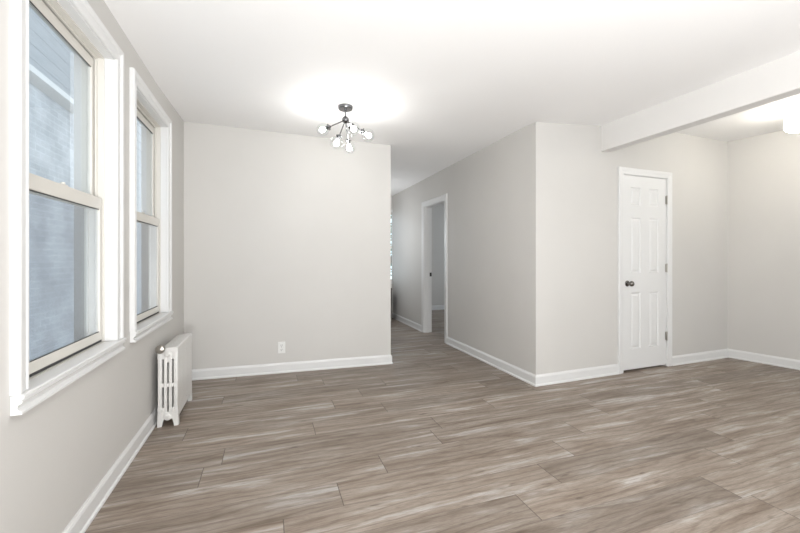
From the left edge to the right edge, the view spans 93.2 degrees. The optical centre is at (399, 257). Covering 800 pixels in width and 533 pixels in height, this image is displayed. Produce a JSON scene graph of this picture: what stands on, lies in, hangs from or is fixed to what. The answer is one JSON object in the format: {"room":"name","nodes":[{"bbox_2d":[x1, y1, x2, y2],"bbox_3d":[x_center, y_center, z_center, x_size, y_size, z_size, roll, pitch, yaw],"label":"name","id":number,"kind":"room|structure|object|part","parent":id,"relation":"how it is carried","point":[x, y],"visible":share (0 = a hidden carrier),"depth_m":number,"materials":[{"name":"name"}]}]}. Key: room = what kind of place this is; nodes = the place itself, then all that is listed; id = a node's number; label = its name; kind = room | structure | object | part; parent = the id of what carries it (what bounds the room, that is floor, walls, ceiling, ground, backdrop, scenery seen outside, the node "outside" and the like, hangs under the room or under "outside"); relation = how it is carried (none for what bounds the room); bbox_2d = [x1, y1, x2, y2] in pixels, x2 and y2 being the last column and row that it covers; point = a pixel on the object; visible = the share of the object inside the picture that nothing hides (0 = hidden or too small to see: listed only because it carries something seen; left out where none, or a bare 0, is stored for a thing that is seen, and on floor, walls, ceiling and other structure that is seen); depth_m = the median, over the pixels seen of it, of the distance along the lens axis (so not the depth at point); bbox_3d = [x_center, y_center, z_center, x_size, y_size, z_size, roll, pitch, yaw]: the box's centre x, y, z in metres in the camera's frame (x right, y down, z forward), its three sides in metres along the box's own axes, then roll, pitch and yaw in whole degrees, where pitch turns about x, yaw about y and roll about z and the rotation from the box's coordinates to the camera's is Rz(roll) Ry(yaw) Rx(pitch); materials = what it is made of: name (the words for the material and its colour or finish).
{"room":"empty living room","nodes":[
{"label":"empty living room","id":0,"kind":"room"},
{"bbox_2d":[0,0,183,532],"bbox_3d":[-1.015,-0.184,0.338,0.170,2.720,6.907,0,0,-19],"label":"wall","id":1,"kind":"structure","parent":0,"point":[54,454],"depth_m":1.69,"materials":[{"name":"beige paint"}]},
{"bbox_2d":[9,0,126,415],"bbox_3d":[-1.415,-0.309,1.597,0.166,1.607,0.917,0,0,-19],"label":"window","id":2,"kind":"structure","parent":1,"relation":"in","point":[100,199],"depth_m":1.75,"materials":[{"name":"white wood"}]},
{"bbox_3d":[-1.453,-0.630,1.584,0.022,0.769,0.737,0,0,-19],"label":"sash","id":3,"kind":"part","parent":2,"relation":"part of","materials":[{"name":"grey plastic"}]},
{"bbox_3d":[-1.422,0.056,1.595,0.021,0.726,0.737,0,0,-19],"label":"sash","id":4,"kind":"part","parent":2,"relation":"part of","materials":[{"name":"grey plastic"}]},
{"bbox_3d":[-1.450,-0.292,1.585,0.092,1.497,0.773,0,0,-19],"label":"frame","id":5,"kind":"part","parent":2,"relation":"part of","materials":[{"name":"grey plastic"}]},
{"bbox_3d":[-1.382,0.463,1.609,0.096,0.062,0.915,0,0,-19],"label":"sill","id":6,"kind":"part","parent":2,"relation":"part of","materials":[{"name":"white wood"}]},
{"bbox_2d":[62,405,157,532],"bbox_3d":[-0.958,1.125,0.464,0.021,0.101,6.707,0,0,-19],"label":"baseboard","id":7,"kind":"structure","parent":1,"relation":"attached to","point":[85,515],"depth_m":1.90,"materials":[{"name":"white wood"}]},
{"bbox_2d":[130,67,173,342],"bbox_3d":[-1.772,-0.309,2.621,0.166,1.607,0.917,0,0,-19],"label":"window","id":8,"kind":"structure","parent":1,"relation":"in","point":[150,125],"depth_m":2.75,"materials":[{"name":"white wood"}]},
{"bbox_3d":[-1.811,-0.628,2.607,0.006,0.684,0.687,0,0,-19],"label":"pane","id":9,"kind":"part","parent":8,"relation":"part of","materials":[{"name":"clear glass"}]},
{"bbox_3d":[-1.811,-0.630,2.607,0.022,0.769,0.737,0,0,-19],"label":"sash","id":10,"kind":"part","parent":8,"relation":"part of","materials":[{"name":"grey plastic"}]},
{"bbox_3d":[-1.779,0.065,2.618,0.006,0.633,0.687,0,0,-19],"label":"pane","id":11,"kind":"part","parent":8,"relation":"part of","materials":[{"name":"clear glass"}]},
{"bbox_3d":[-1.779,0.056,2.618,0.021,0.726,0.737,0,0,-19],"label":"sash","id":12,"kind":"part","parent":8,"relation":"part of","materials":[{"name":"grey plastic"}]},
{"bbox_3d":[-1.807,-0.292,2.609,0.092,1.497,0.773,0,0,-19],"label":"frame","id":13,"kind":"part","parent":8,"relation":"part of","materials":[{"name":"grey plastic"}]},
{"bbox_3d":[-1.739,0.463,2.632,0.096,0.062,0.915,0,0,-19],"label":"sill","id":14,"kind":"part","parent":8,"relation":"part of","materials":[{"name":"white wood"}]},
{"bbox_2d":[184,122,390,368],"bbox_3d":[-1.188,-0.184,3.947,2.230,2.720,0.120,0,0,-17],"label":"wall","id":15,"kind":"structure","parent":0,"point":[287,237],"depth_m":3.88,"materials":[{"name":"beige paint"}]},
{"bbox_2d":[278,342,284,352],"bbox_3d":[-1.214,0.918,3.877,0.072,0.118,0.009,0,0,-17],"label":"power outlet","id":16,"kind":"object","parent":15,"relation":"attached to","point":[281,345],"visible":1,"depth_m":3.87,"materials":[{"name":"white plastic"}]},
{"bbox_2d":[192,355,392,380],"bbox_3d":[-1.075,1.125,3.912,2.077,0.101,0.021,0,0,-17],"label":"baseboard","id":17,"kind":"structure","parent":15,"relation":"attached to","point":[286,367],"depth_m":3.89,"materials":[{"name":"white wood"}]},
{"bbox_2d":[391,196,392,311],"bbox_3d":[-0.569,-0.184,7.348,1.970,2.720,0.050,0,0,-19],"label":"wall","id":18,"kind":"structure","parent":0,"point":[391,196],"depth_m":7.47,"materials":[{"name":"beige paint"}]},
{"bbox_2d":[391,210,392,283],"bbox_3d":[-0.605,-0.224,7.321,0.964,1.460,0.062,0,0,-19],"label":"window","id":19,"kind":"structure","parent":18,"relation":"in","point":[391,210],"depth_m":7.46,"materials":[{"name":"white"}]},
{"bbox_3d":[-0.583,-0.219,7.341,0.899,1.350,0.039,0,0,-19],"label":"sash","id":20,"kind":"part","parent":19,"relation":"part of","materials":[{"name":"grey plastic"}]},
{"bbox_2d":[432,204,443,304],"bbox_3d":[1.479,-0.184,8.884,3.150,2.720,0.120,0,0,-19],"label":"wall","id":21,"kind":"structure","parent":0,"point":[438,211],"depth_m":8.61,"materials":[{"name":"beige paint"}]},
{"bbox_2d":[432,305,443,309],"bbox_3d":[1.511,1.125,8.821,2.930,0.101,0.021,0,0,-19],"label":"baseboard","id":22,"kind":"structure","parent":21,"relation":"attached to","point":[434,307],"depth_m":8.59,"materials":[{"name":"white wood"}]},
{"bbox_2d":[85,310,799,532],"bbox_3d":[1.759,1.176,3.532,7.550,0.001,11.310,0,0,-19],"label":"floor","id":23,"kind":"structure","parent":0,"point":[438,438],"depth_m":2.26,"materials":[{"name":"beige wood"}]},
{"bbox_2d":[155,333,191,427],"bbox_3d":[-1.699,0.886,2.858,0.133,0.580,0.581,0,0,-19],"label":"radiator","id":24,"kind":"object","parent":23,"relation":"on","point":[174,359],"visible":1,"depth_m":2.66,"materials":[{"name":"white metal"}]},
{"bbox_2d":[391,288,391,317],"bbox_3d":[-0.598,0.871,7.078,0.858,0.610,0.366,0,0,-19],"label":"base cabinet","id":25,"kind":"object","parent":23,"relation":"on","point":[391,288],"visible":0.16,"depth_m":7.07,"materials":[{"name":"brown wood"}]},
{"bbox_2d":[104,0,799,195],"bbox_3d":[0.283,-1.274,2.588,4.140,0.100,10.300,0,0,-19],"label":"ceiling","id":26,"kind":"structure","parent":0,"point":[437,82],"depth_m":2.41,"materials":[{"name":"white paint"}]},
{"bbox_2d":[320,103,370,150],"bbox_3d":[-0.476,-1.075,3.154,0.470,0.375,0.314,0,0,29],"label":"ceiling light","id":27,"kind":"object","parent":26,"relation":"attached to","point":[344,107],"visible":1,"depth_m":3.13,"materials":[{"name":"silver metal"}]},
{"bbox_2d":[601,51,799,151],"bbox_3d":[2.964,-1.304,1.203,0.120,0.481,5.517,0,0,-19],"label":"beam","id":28,"kind":"structure","parent":26,"relation":"attached to","point":[779,79],"depth_m":2.84,"materials":[{"name":"white paint"}]},
{"bbox_2d":[393,126,526,370],"bbox_3d":[0.588,-0.184,5.549,0.120,2.720,4.110,0,0,-19],"label":"wall","id":29,"kind":"structure","parent":0,"point":[486,190],"depth_m":4.38,"materials":[{"name":"beige paint"}]},
{"bbox_2d":[392,312,420,330],"bbox_3d":[0.096,1.125,6.746,0.021,0.101,1.525,0,0,-19],"label":"baseboard","id":30,"kind":"structure","parent":29,"relation":"attached to","point":[406,321],"depth_m":6.64,"materials":[{"name":"white wood"}]},
{"bbox_2d":[421,194,447,342],"bbox_3d":[0.555,0.146,5.625,0.142,2.060,0.895,0,0,-19],"label":"door frame","id":31,"kind":"structure","parent":29,"relation":"in","point":[426,206],"depth_m":5.95,"materials":[{"name":"white wood"}]},
{"bbox_2d":[446,336,535,385],"bbox_3d":[0.944,1.125,4.317,0.021,0.101,1.832,0,0,-19],"label":"baseboard","id":32,"kind":"structure","parent":29,"relation":"attached to","point":[530,378],"depth_m":4.07,"materials":[{"name":"white wood"}]},
{"bbox_2d":[527,122,726,374],"bbox_3d":[2.607,-0.184,4.062,2.955,2.720,0.120,0,0,-21],"label":"wall","id":33,"kind":"structure","parent":0,"point":[572,184],"depth_m":3.74,"materials":[{"name":"beige paint"}]},
{"bbox_2d":[535,364,618,386],"bbox_3d":[1.726,1.125,3.648,1.057,0.101,0.021,0,0,-21],"label":"baseboard","id":34,"kind":"structure","parent":33,"relation":"attached to","point":[613,369],"depth_m":3.63,"materials":[{"name":"white wood"}]},
{"bbox_2d":[618,166,671,373],"bbox_3d":[2.581,0.123,4.016,0.803,2.106,0.188,0,0,-21],"label":"door","id":35,"kind":"structure","parent":33,"relation":"in","point":[644,196],"depth_m":3.99,"materials":[{"name":"white paint"}]},
{"bbox_3d":[2.357,0.263,3.868,0.062,0.062,0.072,0,0,-21],"label":"knob","id":36,"kind":"part","parent":35,"relation":"part of","materials":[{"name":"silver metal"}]},
{"bbox_2d":[672,348,728,365],"bbox_3d":[3.432,1.125,4.304,0.992,0.101,0.021,0,0,-21],"label":"baseboard","id":37,"kind":"structure","parent":33,"relation":"attached to","point":[722,353],"depth_m":4.29,"materials":[{"name":"white wood"}]},
{"bbox_2d":[676,94,799,141],"bbox_3d":[4.632,-1.413,1.734,3.510,0.062,5.820,0,0,-19],"label":"ceiling","id":38,"kind":"structure","parent":0,"point":[767,118],"depth_m":3.88,"materials":[{"name":"white paint"}]},
{"bbox_2d":[784,103,799,132],"bbox_3d":[3.658,-1.270,3.401,0.286,0.227,0.286,0,0,-19],"label":"ceiling lamp","id":39,"kind":"object","parent":38,"relation":"attached to","point":[792,118],"visible":1,"depth_m":3.40,"materials":[{"name":"white"}]},
{"bbox_2d":[727,130,799,359],"bbox_3d":[5.449,-0.184,2.090,0.117,2.720,5.725,0,0,-32],"label":"wall","id":40,"kind":"structure","parent":0,"point":[763,171],"depth_m":4.22,"materials":[{"name":"beige paint"}]},
{"bbox_2d":[728,349,799,369],"bbox_3d":[5.384,1.125,2.064,0.021,0.101,5.699,0,0,-32],"label":"baseboard","id":41,"kind":"structure","parent":40,"relation":"attached to","point":[736,354],"depth_m":4.20,"materials":[{"name":"white wood"}]},
{"label":"outside","id":42,"kind":"structure","parent":0,"visible":0},
{"bbox_3d":[-5.327,2.126,7.673,23.000,0.100,30.000,0,0,-19],"label":"ground","id":43,"kind":"structure","parent":42,"visible":0},
{"bbox_2d":[29,7,73,360],"bbox_3d":[-4.911,-1.229,0.277,4.110,6.610,9.760,0,0,-19],"label":"brick house","id":44,"kind":"structure","parent":43,"relation":"on","point":[51,62],"depth_m":4.76,"materials":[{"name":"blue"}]}
]}

